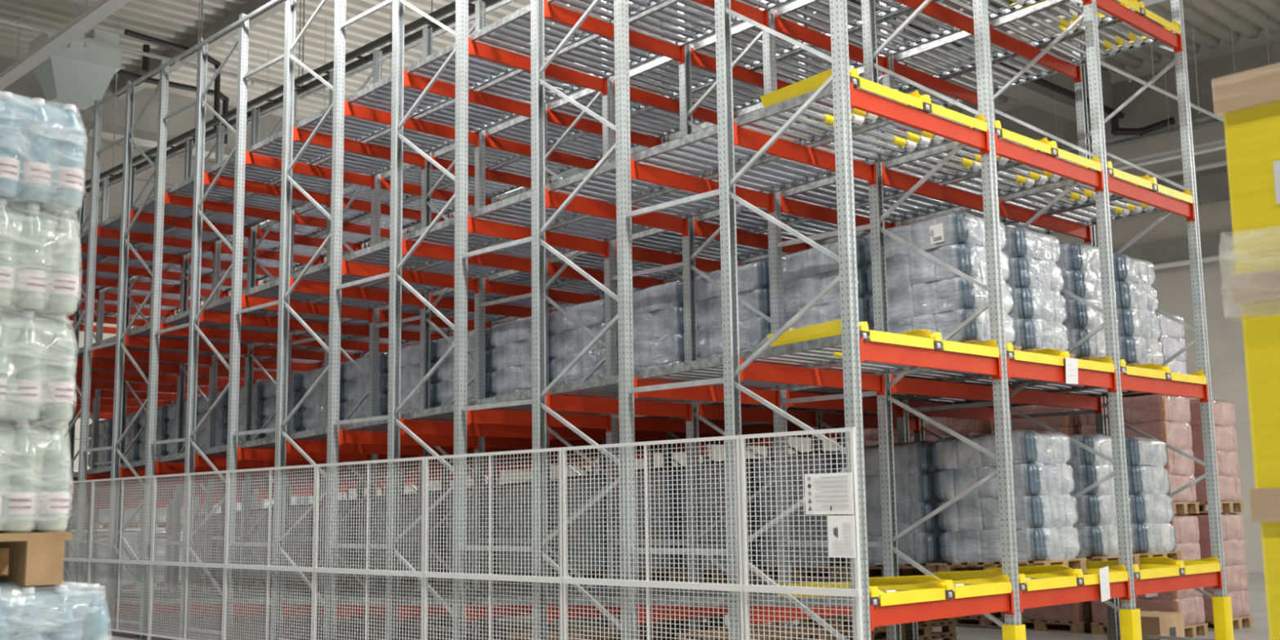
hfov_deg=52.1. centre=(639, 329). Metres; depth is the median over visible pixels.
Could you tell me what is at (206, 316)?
cross beam
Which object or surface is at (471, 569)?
pallet
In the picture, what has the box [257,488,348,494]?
cross beam
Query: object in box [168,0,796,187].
light trunking
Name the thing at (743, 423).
spacer
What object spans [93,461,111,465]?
spacer
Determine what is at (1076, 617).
pallet
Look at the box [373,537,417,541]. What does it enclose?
spacer
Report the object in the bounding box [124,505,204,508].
cross beam
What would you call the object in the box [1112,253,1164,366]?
pallet
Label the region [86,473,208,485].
cross beam
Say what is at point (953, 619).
pallet
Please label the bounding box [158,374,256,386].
cross beam
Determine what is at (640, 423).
cross beam
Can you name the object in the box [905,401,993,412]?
spacer
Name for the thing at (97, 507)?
cross beam
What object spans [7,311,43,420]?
bottle
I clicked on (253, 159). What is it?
cross beam
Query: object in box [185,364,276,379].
cross beam
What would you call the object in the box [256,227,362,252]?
cross beam
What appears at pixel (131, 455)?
pallet
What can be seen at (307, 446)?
cross beam
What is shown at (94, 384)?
cross beam
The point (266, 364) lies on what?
cross beam
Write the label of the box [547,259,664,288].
cross beam
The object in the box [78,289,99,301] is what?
cross beam
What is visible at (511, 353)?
pallet
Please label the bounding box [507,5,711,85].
tie
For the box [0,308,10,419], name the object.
bottle
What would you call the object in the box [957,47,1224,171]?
light trunking
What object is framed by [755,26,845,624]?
frame
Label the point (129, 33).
pipe
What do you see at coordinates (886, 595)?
lane
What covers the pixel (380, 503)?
pallet
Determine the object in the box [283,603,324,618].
cross beam
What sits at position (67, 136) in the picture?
bottle
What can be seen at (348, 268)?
cross beam
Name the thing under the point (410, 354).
pallet
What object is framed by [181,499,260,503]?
cross beam
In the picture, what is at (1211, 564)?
lane
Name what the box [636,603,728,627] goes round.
cross beam
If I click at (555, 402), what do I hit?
cross beam
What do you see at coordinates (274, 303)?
spacer
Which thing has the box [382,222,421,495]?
frame
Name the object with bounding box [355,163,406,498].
frame
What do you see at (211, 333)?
cross beam
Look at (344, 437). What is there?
cross beam
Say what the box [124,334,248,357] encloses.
cross beam
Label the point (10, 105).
bottle
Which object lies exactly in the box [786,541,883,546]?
spacer
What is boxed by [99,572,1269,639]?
floor
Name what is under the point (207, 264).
cross beam
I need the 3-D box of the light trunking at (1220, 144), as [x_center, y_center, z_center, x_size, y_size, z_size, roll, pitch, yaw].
[12.059,-5.572,27.841,0.240,3.593,46.000,7,-11,-43]
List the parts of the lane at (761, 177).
yellow sill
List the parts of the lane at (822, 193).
yellow sill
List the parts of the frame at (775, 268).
post, post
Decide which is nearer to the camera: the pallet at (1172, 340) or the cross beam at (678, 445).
the pallet at (1172, 340)
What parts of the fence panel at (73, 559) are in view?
rail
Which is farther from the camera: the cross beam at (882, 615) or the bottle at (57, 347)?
the cross beam at (882, 615)
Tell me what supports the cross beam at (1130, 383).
attached to the frame at (1201, 340)
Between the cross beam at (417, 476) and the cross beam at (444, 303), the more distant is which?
the cross beam at (417, 476)
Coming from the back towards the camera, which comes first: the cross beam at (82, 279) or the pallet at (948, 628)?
the cross beam at (82, 279)
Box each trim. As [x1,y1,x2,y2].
[115,0,297,99]
[631,1,1068,129]
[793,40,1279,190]
[795,0,1112,128]
[1015,171,1230,231]
[1112,230,1234,264]
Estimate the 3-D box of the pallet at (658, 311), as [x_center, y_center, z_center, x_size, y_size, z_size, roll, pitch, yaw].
[0.383,0.199,14.887,0.820,1.405,1.203,7,-11,-43]
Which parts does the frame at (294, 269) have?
post, post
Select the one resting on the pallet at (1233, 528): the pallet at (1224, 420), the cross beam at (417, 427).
the pallet at (1224, 420)
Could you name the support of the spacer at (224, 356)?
attached to the frame at (184, 282)
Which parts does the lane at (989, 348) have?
rail, rail, yellow sill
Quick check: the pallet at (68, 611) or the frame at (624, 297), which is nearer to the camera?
the pallet at (68, 611)
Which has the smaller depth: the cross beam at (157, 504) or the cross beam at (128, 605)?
the cross beam at (128, 605)
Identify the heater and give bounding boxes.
[29,28,121,110]
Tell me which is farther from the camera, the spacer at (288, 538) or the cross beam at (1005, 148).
the spacer at (288, 538)
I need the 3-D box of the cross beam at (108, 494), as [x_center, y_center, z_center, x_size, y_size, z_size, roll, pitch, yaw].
[-10.386,2.928,23.500,1.998,0.210,0.097,7,-11,-43]
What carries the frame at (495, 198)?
on the floor
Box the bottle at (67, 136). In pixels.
[50,103,84,210]
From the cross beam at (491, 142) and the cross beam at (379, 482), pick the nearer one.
the cross beam at (491, 142)
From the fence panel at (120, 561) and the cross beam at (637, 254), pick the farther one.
the fence panel at (120, 561)
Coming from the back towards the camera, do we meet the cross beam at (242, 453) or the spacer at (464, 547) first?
the cross beam at (242, 453)
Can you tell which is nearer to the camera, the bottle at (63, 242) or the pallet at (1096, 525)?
the bottle at (63, 242)
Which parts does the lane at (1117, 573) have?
rail, yellow sill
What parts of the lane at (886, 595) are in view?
rail, rail, yellow sill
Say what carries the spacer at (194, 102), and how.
attached to the frame at (156, 291)
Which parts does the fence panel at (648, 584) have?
rail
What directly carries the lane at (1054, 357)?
on the cross beam at (97, 507)
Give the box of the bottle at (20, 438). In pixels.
[2,421,37,532]
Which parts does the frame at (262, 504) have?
post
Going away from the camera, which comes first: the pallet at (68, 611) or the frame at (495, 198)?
the pallet at (68, 611)
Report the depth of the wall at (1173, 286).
32.12 m
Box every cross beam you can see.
[66,314,149,326]
[66,323,116,333]
[69,479,176,490]
[69,488,144,494]
[69,493,110,497]
[69,496,90,502]
[71,499,168,504]
[71,502,138,506]
[71,506,109,509]
[73,388,95,399]
[74,358,180,375]
[74,369,148,384]
[74,379,114,389]
[75,396,172,407]
[75,404,146,413]
[75,411,113,418]
[78,275,118,288]
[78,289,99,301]
[79,260,152,279]
[80,243,183,266]
[80,302,175,317]
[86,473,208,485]
[92,345,212,367]
[95,496,194,502]
[97,225,215,254]
[100,388,198,401]
[104,290,200,308]
[114,603,139,615]
[120,466,244,480]
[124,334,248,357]
[124,493,222,497]
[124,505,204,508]
[126,381,224,394]
[129,208,251,239]
[130,280,229,298]
[152,604,180,614]
[155,460,274,474]
[156,488,253,494]
[156,502,217,506]
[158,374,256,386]
[160,321,277,343]
[161,270,258,288]
[164,191,280,221]
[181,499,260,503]
[182,484,274,489]
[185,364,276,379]
[189,256,279,276]
[190,601,222,617]
[194,453,325,470]
[199,308,328,335]
[199,496,273,501]
[203,170,330,208]
[213,479,320,486]
[217,357,323,371]
[220,243,324,265]
[232,602,271,619]
[236,492,314,496]
[237,445,371,461]
[241,293,373,323]
[244,150,374,190]
[251,473,359,481]
[253,345,360,362]
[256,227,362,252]
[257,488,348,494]
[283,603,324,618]
[286,440,423,457]
[288,467,386,475]
[289,275,424,309]
[291,333,388,352]
[291,484,383,490]
[293,124,425,169]
[293,211,390,238]
[337,480,418,485]
[337,603,385,619]
[338,427,478,449]
[338,461,443,471]
[340,324,443,341]
[341,259,479,293]
[342,197,445,222]
[344,98,479,147]
[364,475,453,480]
[377,453,488,466]
[378,309,491,330]
[380,176,492,205]
[395,602,452,622]
[400,417,532,438]
[401,70,530,117]
[401,238,531,272]
[404,469,501,478]
[428,293,531,317]
[429,155,531,188]
[429,445,532,457]
[450,462,531,471]
[466,404,611,431]
[466,602,532,624]
[467,213,609,258]
[468,37,607,96]
[484,132,599,169]
[484,277,600,304]
[484,436,602,452]
[497,456,595,467]
[543,392,692,421]
[544,0,684,65]
[544,604,620,624]
[545,186,688,236]
[546,106,662,147]
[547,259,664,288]
[548,426,666,445]
[551,449,648,462]
[613,78,717,124]
[615,240,720,272]
[617,417,724,434]
[617,440,707,455]
[631,158,774,213]
[633,375,780,408]
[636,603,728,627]
[670,431,772,448]
[688,46,791,89]
[692,0,768,31]
[692,218,811,253]
[695,403,817,427]
[730,123,876,186]
[733,115,831,148]
[736,356,884,395]
[741,423,841,441]
[750,602,879,624]
[774,11,888,75]
[780,194,895,232]
[786,389,903,417]
[813,96,906,131]
[819,412,919,433]
[849,80,990,155]
[859,335,1001,379]
[869,589,1014,632]
[879,164,983,212]
[887,373,993,401]
[893,0,974,35]
[893,57,977,106]
[907,399,994,420]
[990,24,1081,83]
[994,131,1104,191]
[999,197,1092,243]
[1006,355,1117,392]
[1009,386,1102,413]
[1018,577,1130,613]
[1082,0,1092,5]
[1096,0,1182,53]
[1106,171,1195,222]
[1120,370,1208,402]
[1133,568,1222,598]
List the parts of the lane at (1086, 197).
rail, yellow sill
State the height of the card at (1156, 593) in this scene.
0.140 m
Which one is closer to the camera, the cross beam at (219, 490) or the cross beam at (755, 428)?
the cross beam at (755, 428)
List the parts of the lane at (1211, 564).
yellow sill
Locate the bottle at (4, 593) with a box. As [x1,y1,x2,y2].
[0,588,9,639]
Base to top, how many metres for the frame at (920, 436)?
8.300 m
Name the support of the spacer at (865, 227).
attached to the frame at (775, 268)
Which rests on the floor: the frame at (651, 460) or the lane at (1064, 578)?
the frame at (651, 460)
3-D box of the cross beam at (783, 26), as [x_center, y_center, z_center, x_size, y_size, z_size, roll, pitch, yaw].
[2.075,-3.092,14.193,1.998,0.210,0.097,7,-11,-43]
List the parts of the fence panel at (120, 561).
rail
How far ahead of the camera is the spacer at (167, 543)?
17.78 m
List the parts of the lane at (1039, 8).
rail, yellow sill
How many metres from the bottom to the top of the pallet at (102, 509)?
1.368 m
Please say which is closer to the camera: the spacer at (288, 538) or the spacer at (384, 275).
the spacer at (384, 275)
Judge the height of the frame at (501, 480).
8.300 m
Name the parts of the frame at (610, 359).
post, post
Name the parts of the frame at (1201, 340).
post, post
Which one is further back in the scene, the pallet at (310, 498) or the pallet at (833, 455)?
the pallet at (310, 498)
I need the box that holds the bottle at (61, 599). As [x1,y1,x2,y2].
[47,585,75,639]
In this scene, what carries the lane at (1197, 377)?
on the cross beam at (161, 507)
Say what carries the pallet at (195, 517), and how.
on the lane at (1117, 573)
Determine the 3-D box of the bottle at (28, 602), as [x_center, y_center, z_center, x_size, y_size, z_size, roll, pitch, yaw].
[-1.680,0.870,3.578,0.090,0.327,0.090,7,-11,-43]
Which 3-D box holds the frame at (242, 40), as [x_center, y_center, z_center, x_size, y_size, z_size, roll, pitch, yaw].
[-5.655,-0.040,17.386,0.150,8.300,1.344,7,-11,-43]
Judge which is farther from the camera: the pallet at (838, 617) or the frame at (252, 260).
the frame at (252, 260)
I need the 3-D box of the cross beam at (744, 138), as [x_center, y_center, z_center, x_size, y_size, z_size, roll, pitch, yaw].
[1.467,-1.548,11.614,1.998,0.210,0.097,7,-11,-43]
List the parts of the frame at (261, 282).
post, post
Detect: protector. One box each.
[1001,624,1026,639]
[1119,608,1142,639]
[1212,595,1234,639]
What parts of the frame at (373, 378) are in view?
post, post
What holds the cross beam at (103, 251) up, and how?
attached to the frame at (96, 123)
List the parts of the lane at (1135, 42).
rail, rail, yellow sill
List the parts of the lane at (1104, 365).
rail, rail, yellow sill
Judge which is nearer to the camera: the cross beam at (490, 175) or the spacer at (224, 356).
the cross beam at (490, 175)
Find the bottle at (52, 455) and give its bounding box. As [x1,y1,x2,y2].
[35,422,71,531]
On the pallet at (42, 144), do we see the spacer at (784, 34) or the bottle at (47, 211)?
the bottle at (47, 211)
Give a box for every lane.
[70,0,908,324]
[70,319,933,479]
[74,67,923,370]
[74,93,987,389]
[77,0,791,299]
[78,0,667,271]
[78,120,1051,405]
[84,0,1046,324]
[100,139,1102,407]
[100,573,1012,599]
[100,579,945,606]
[103,568,1076,592]
[133,0,1140,328]
[153,564,1128,590]
[257,560,1179,585]
[261,160,1152,381]
[553,328,999,415]
[617,340,1063,419]
[677,348,1115,422]
[747,1,1180,155]
[766,356,1165,425]
[793,363,1206,427]
[1004,176,1193,235]
[1139,556,1220,575]
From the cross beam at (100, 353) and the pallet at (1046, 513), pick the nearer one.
the pallet at (1046, 513)
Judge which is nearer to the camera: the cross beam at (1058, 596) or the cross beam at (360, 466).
the cross beam at (1058, 596)
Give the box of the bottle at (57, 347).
[40,313,75,422]
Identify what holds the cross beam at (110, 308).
attached to the frame at (104, 198)
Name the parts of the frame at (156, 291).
post, post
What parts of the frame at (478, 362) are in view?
post, post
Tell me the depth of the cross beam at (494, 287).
17.23 m
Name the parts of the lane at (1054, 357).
rail, rail, yellow sill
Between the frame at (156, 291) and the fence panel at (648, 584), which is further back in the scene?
the frame at (156, 291)
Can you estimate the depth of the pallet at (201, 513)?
32.05 m
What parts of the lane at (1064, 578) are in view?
rail, rail, yellow sill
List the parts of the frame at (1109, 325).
post, post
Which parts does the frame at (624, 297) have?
post, post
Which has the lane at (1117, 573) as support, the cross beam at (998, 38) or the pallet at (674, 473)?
the pallet at (674, 473)
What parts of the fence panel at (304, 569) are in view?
rail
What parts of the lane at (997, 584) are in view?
rail, rail, yellow sill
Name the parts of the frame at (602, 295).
post, post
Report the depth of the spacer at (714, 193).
11.25 m
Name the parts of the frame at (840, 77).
post, post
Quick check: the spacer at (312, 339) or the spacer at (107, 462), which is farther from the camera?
the spacer at (107, 462)
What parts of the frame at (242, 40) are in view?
post, post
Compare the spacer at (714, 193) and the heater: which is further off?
the heater
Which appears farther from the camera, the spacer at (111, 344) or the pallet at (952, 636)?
the spacer at (111, 344)
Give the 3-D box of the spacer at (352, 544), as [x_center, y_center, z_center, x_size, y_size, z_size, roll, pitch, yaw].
[-3.064,2.374,14.374,0.036,0.044,1.159,7,-11,-43]
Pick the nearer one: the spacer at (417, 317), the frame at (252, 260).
the spacer at (417, 317)
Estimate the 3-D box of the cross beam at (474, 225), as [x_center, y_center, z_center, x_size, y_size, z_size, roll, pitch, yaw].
[-1.095,-1.006,14.236,1.998,0.210,0.097,7,-11,-43]
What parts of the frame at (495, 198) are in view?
post, post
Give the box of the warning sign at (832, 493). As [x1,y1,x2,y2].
[804,472,853,514]
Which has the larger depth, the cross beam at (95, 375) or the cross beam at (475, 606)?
the cross beam at (95, 375)
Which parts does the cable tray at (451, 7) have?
hanger rod, hanger rod, hanger rod, hanger rod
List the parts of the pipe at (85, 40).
hanger rod, hanger rod, hanger rod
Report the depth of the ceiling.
30.20 m
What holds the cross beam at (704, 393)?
attached to the frame at (775, 268)
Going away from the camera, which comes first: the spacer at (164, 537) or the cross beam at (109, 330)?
the spacer at (164, 537)
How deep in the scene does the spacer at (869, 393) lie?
12.55 m
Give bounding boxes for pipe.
[0,0,785,164]
[117,69,229,145]
[124,29,221,135]
[142,44,150,71]
[848,0,1124,119]
[962,0,1269,121]
[1015,160,1227,204]
[1110,110,1175,136]
[1153,252,1234,270]
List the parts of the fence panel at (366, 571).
rail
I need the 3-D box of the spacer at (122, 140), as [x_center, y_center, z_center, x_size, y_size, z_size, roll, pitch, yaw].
[-8.253,-2.888,20.458,0.036,0.044,1.159,7,-11,-43]
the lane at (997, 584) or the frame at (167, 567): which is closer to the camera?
the lane at (997, 584)
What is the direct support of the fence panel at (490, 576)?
on the floor
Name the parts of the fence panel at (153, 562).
rail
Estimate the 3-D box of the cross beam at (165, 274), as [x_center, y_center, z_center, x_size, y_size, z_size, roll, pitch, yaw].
[-8.110,-0.936,24.613,1.998,0.210,0.097,7,-11,-43]
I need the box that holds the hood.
[33,54,116,110]
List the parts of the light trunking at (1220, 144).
suspension rod, suspension rod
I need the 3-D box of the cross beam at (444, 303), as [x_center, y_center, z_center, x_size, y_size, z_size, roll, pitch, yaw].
[-2.124,-0.295,18.256,1.998,0.210,0.097,7,-11,-43]
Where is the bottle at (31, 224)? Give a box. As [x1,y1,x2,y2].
[15,203,48,311]
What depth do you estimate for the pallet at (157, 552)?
30.94 m
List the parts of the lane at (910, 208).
yellow sill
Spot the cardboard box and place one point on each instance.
(1153, 623)
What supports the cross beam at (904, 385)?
attached to the frame at (1003, 455)
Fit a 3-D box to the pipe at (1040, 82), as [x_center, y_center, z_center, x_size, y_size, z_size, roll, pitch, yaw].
[6.668,-5.877,27.280,14.400,0.160,0.160,7,-11,-43]
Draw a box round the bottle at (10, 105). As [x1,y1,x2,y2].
[0,91,21,199]
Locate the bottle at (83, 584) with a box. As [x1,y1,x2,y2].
[75,582,87,587]
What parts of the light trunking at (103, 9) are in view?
suspension rod, suspension rod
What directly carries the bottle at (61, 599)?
on the pallet at (68, 611)
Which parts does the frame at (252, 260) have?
post, post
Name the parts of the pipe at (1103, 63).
hanger rod, hanger rod, hanger rod, hanger rod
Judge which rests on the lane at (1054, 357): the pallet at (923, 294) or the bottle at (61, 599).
the pallet at (923, 294)
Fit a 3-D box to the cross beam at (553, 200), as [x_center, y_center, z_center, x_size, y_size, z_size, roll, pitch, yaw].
[-0.231,-1.189,13.351,1.998,0.210,0.097,7,-11,-43]
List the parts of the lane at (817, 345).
rail, yellow sill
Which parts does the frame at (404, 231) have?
post, post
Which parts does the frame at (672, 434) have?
post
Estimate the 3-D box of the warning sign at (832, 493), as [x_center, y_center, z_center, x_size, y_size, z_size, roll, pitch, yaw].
[1.381,1.202,9.591,0.010,0.300,0.435,7,-11,-43]
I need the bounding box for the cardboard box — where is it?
[1106,610,1184,639]
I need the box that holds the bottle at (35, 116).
[18,97,52,205]
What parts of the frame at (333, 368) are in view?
post, post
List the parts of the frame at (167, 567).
post, post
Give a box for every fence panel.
[62,480,93,583]
[88,475,154,639]
[148,470,227,639]
[223,464,316,639]
[313,457,425,639]
[423,447,564,639]
[562,435,745,639]
[739,426,862,639]
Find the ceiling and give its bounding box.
[0,0,1279,163]
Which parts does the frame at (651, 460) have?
post, post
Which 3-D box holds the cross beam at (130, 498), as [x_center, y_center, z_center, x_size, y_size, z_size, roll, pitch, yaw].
[-9.749,3.286,25.817,1.998,0.210,0.097,7,-11,-43]
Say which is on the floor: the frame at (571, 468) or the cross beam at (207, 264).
the frame at (571, 468)
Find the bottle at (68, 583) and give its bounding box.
[63,582,75,585]
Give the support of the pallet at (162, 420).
on the lane at (1054, 357)
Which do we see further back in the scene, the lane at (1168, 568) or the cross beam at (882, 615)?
the lane at (1168, 568)
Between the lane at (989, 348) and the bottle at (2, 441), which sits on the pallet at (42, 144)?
the bottle at (2, 441)
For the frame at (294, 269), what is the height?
8.300 m
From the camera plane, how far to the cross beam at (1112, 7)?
13.92 m
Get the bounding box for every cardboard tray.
[1211,62,1279,119]
[1229,269,1279,306]
[1248,488,1279,522]
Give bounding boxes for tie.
[75,0,281,118]
[84,0,515,199]
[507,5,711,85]
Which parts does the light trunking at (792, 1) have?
suspension rod, suspension rod, suspension rod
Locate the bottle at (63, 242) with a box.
[46,207,79,315]
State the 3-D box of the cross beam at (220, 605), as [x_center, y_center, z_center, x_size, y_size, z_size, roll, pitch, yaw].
[-5.264,3.796,18.022,1.998,0.210,0.097,7,-11,-43]
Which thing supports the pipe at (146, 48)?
attached to the pipe at (225, 100)
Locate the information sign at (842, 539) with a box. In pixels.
[827,515,855,557]
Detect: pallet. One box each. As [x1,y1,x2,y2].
[0,91,84,586]
[0,580,108,639]
[68,531,75,582]
[71,469,85,529]
[82,530,140,591]
[84,508,141,529]
[87,417,112,469]
[111,412,141,462]
[137,404,168,460]
[138,530,182,588]
[140,507,182,528]
[165,397,197,455]
[191,513,222,588]
[195,389,228,450]
[199,502,241,515]
[213,510,258,588]
[237,381,265,442]
[248,508,293,587]
[262,372,305,438]
[265,496,297,507]
[286,502,347,587]
[297,493,343,503]
[302,362,346,431]
[317,499,385,586]
[342,351,388,419]
[353,494,432,586]
[386,339,439,413]
[398,490,448,586]
[444,484,513,585]
[488,313,552,397]
[493,479,555,584]
[507,626,644,639]
[548,298,618,386]
[549,473,607,583]
[616,280,684,371]
[618,466,685,582]
[620,614,724,632]
[644,622,725,639]
[675,623,828,639]
[677,458,775,582]
[695,259,770,359]
[753,450,879,580]
[774,613,903,633]
[782,238,874,335]
[800,622,904,639]
[837,440,974,579]
[862,428,911,446]
[863,211,1022,355]
[876,619,956,639]
[881,631,957,639]
[903,617,955,626]
[910,416,991,441]
[931,430,1086,573]
[938,611,1001,626]
[990,404,1081,435]
[998,600,1093,633]
[1003,226,1075,358]
[1057,242,1126,369]
[1067,434,1140,568]
[1080,393,1199,514]
[1090,513,1208,637]
[1106,311,1186,396]
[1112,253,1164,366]
[1124,435,1182,559]
[1186,512,1253,630]
[1189,399,1244,513]
[1211,62,1279,639]
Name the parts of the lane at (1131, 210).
rail, rail, yellow sill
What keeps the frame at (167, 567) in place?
on the floor
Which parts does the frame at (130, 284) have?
post, post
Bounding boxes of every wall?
[61,140,552,556]
[552,29,1279,572]
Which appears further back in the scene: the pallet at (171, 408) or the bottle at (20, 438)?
the pallet at (171, 408)
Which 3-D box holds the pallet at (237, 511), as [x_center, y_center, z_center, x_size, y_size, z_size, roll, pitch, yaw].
[-7.077,3.964,23.684,0.820,1.405,1.203,7,-11,-44]
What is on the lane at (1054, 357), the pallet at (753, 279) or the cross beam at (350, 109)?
the pallet at (753, 279)
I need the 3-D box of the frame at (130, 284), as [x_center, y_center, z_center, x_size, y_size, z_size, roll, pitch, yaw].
[-9.250,0.936,24.066,0.150,8.300,1.344,7,-11,-43]
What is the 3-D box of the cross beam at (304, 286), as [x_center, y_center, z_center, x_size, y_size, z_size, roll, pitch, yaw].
[-3.626,-0.470,16.824,1.998,0.210,0.097,7,-11,-43]
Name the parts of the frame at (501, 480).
post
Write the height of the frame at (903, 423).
8.300 m
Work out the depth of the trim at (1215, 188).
31.74 m
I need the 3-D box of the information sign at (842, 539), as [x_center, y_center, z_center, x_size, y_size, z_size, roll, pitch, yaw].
[1.459,1.497,9.473,0.010,0.300,0.235,7,-11,-43]
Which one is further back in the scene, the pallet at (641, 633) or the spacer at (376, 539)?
the spacer at (376, 539)
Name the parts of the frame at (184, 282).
post, post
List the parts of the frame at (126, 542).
post, post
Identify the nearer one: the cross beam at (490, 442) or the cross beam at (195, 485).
the cross beam at (490, 442)
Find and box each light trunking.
[0,0,131,91]
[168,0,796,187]
[306,0,1165,205]
[922,2,1226,207]
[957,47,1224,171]
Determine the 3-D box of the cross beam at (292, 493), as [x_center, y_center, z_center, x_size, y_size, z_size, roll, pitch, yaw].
[-7.383,3.278,26.364,1.998,0.210,0.097,7,-11,-43]
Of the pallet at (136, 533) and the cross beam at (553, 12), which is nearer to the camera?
the cross beam at (553, 12)
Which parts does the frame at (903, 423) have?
post, post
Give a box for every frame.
[57,99,102,582]
[62,179,109,582]
[106,60,168,638]
[115,154,156,613]
[120,276,142,591]
[164,301,204,588]
[168,124,224,619]
[179,13,248,639]
[221,221,265,585]
[236,90,297,627]
[257,220,292,583]
[271,0,346,639]
[288,208,326,584]
[316,48,382,637]
[346,488,354,498]
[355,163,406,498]
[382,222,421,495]
[385,0,468,639]
[417,0,485,639]
[437,86,499,626]
[468,193,505,484]
[530,0,637,639]
[544,0,620,630]
[546,42,608,630]
[549,107,597,479]
[640,74,711,624]
[654,13,742,466]
[677,0,793,639]
[714,0,871,639]
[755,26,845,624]
[796,0,918,639]
[861,0,1021,639]
[896,1,1002,631]
[987,0,1136,624]
[1069,0,1226,639]
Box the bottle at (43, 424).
[38,423,48,426]
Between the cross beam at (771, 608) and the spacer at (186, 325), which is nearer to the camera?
the cross beam at (771, 608)
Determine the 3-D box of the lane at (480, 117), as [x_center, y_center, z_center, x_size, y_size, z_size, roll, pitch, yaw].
[-5.420,-2.047,19.610,0.960,1.068,23.358,7,-11,-43]
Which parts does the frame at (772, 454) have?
post, post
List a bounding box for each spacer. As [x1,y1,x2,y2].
[79,539,107,542]
[83,446,111,452]
[88,341,115,351]
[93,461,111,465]
[93,535,108,537]
[96,137,124,154]
[147,540,182,544]
[151,437,185,444]
[155,322,189,334]
[155,536,171,538]
[163,99,196,119]
[208,536,239,539]
[213,354,241,359]
[231,542,272,546]
[232,427,275,435]
[236,300,278,314]
[242,53,284,78]
[284,537,319,540]
[288,334,324,345]
[333,415,387,425]
[333,543,386,548]
[336,271,389,289]
[340,0,392,28]
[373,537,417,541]
[374,315,420,328]
[461,545,532,551]
[462,236,531,257]
[462,399,532,411]
[480,293,531,306]
[480,538,532,542]
[611,262,682,280]
[613,414,649,418]
[614,539,687,544]
[626,189,719,217]
[628,377,724,393]
[631,547,728,554]
[731,34,786,53]
[741,421,770,425]
[777,223,870,247]
[782,391,876,404]
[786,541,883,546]
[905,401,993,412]
[1007,14,1066,34]
[1011,409,1094,419]
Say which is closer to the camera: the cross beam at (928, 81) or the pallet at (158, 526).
the cross beam at (928, 81)
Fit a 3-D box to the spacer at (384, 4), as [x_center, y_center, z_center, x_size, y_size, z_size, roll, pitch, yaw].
[-3.156,-3.689,15.210,0.036,0.044,1.159,7,-11,-43]
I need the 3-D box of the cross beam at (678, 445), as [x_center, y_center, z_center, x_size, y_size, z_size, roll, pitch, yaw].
[0.240,1.664,18.565,1.998,0.210,0.097,7,-11,-43]
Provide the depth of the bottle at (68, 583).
3.84 m
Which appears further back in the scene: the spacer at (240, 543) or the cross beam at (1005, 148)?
the spacer at (240, 543)
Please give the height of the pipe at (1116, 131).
0.604 m
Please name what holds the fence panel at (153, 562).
on the floor
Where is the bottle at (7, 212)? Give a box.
[0,198,16,307]
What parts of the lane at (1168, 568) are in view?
yellow sill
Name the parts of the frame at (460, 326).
post, post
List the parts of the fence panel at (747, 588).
rail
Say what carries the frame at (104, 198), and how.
on the floor
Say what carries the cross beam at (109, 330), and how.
attached to the frame
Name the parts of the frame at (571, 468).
post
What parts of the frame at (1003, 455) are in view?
post, post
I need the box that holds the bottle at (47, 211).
[39,208,59,213]
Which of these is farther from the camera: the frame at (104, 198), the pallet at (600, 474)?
the frame at (104, 198)
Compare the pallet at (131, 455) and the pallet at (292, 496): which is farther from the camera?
the pallet at (292, 496)
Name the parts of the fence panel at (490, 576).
rail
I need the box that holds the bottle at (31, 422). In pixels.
[30,421,48,423]
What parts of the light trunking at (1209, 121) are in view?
suspension rod, suspension rod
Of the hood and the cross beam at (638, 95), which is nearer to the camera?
the cross beam at (638, 95)
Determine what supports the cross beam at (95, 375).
attached to the frame at (130, 284)
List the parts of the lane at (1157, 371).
rail, rail, yellow sill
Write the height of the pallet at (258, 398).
1.405 m
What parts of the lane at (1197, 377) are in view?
rail, rail, yellow sill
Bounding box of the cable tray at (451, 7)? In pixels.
[49,0,502,193]
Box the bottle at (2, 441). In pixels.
[0,439,4,528]
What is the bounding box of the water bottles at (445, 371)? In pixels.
[435,327,493,407]
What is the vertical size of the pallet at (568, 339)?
1.405 m
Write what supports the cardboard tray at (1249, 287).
on the pallet at (1247, 102)
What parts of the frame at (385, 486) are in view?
post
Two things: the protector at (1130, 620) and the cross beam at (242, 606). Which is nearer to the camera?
the protector at (1130, 620)
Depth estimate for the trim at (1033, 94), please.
31.34 m
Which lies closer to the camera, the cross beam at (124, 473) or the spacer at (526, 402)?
the spacer at (526, 402)
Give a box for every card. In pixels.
[1065,357,1078,384]
[1099,565,1110,602]
[1146,592,1157,597]
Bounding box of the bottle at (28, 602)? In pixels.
[13,586,44,639]
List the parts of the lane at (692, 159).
yellow sill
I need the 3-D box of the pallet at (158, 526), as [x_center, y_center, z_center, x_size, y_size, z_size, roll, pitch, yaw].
[-11.435,4.104,31.666,1.165,1.368,0.820,7,-11,-44]
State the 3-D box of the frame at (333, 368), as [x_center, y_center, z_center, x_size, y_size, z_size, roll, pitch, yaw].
[-3.956,-0.307,15.637,0.150,8.300,1.344,7,-11,-43]
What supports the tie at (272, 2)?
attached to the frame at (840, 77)
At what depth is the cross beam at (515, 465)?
21.28 m
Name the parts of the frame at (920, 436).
post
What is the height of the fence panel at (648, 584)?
2.225 m
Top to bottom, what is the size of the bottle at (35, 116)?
0.307 m
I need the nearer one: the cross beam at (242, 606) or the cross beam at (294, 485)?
the cross beam at (242, 606)
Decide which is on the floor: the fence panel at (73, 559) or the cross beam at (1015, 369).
the fence panel at (73, 559)
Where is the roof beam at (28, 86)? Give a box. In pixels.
[0,56,438,173]
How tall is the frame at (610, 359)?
8.300 m
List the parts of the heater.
casing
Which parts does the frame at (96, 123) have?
post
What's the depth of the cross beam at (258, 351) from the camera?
21.62 m
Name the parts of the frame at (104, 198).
post, post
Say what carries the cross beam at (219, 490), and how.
attached to the frame at (261, 282)
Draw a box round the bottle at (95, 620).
[81,583,108,639]
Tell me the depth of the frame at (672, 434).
16.96 m

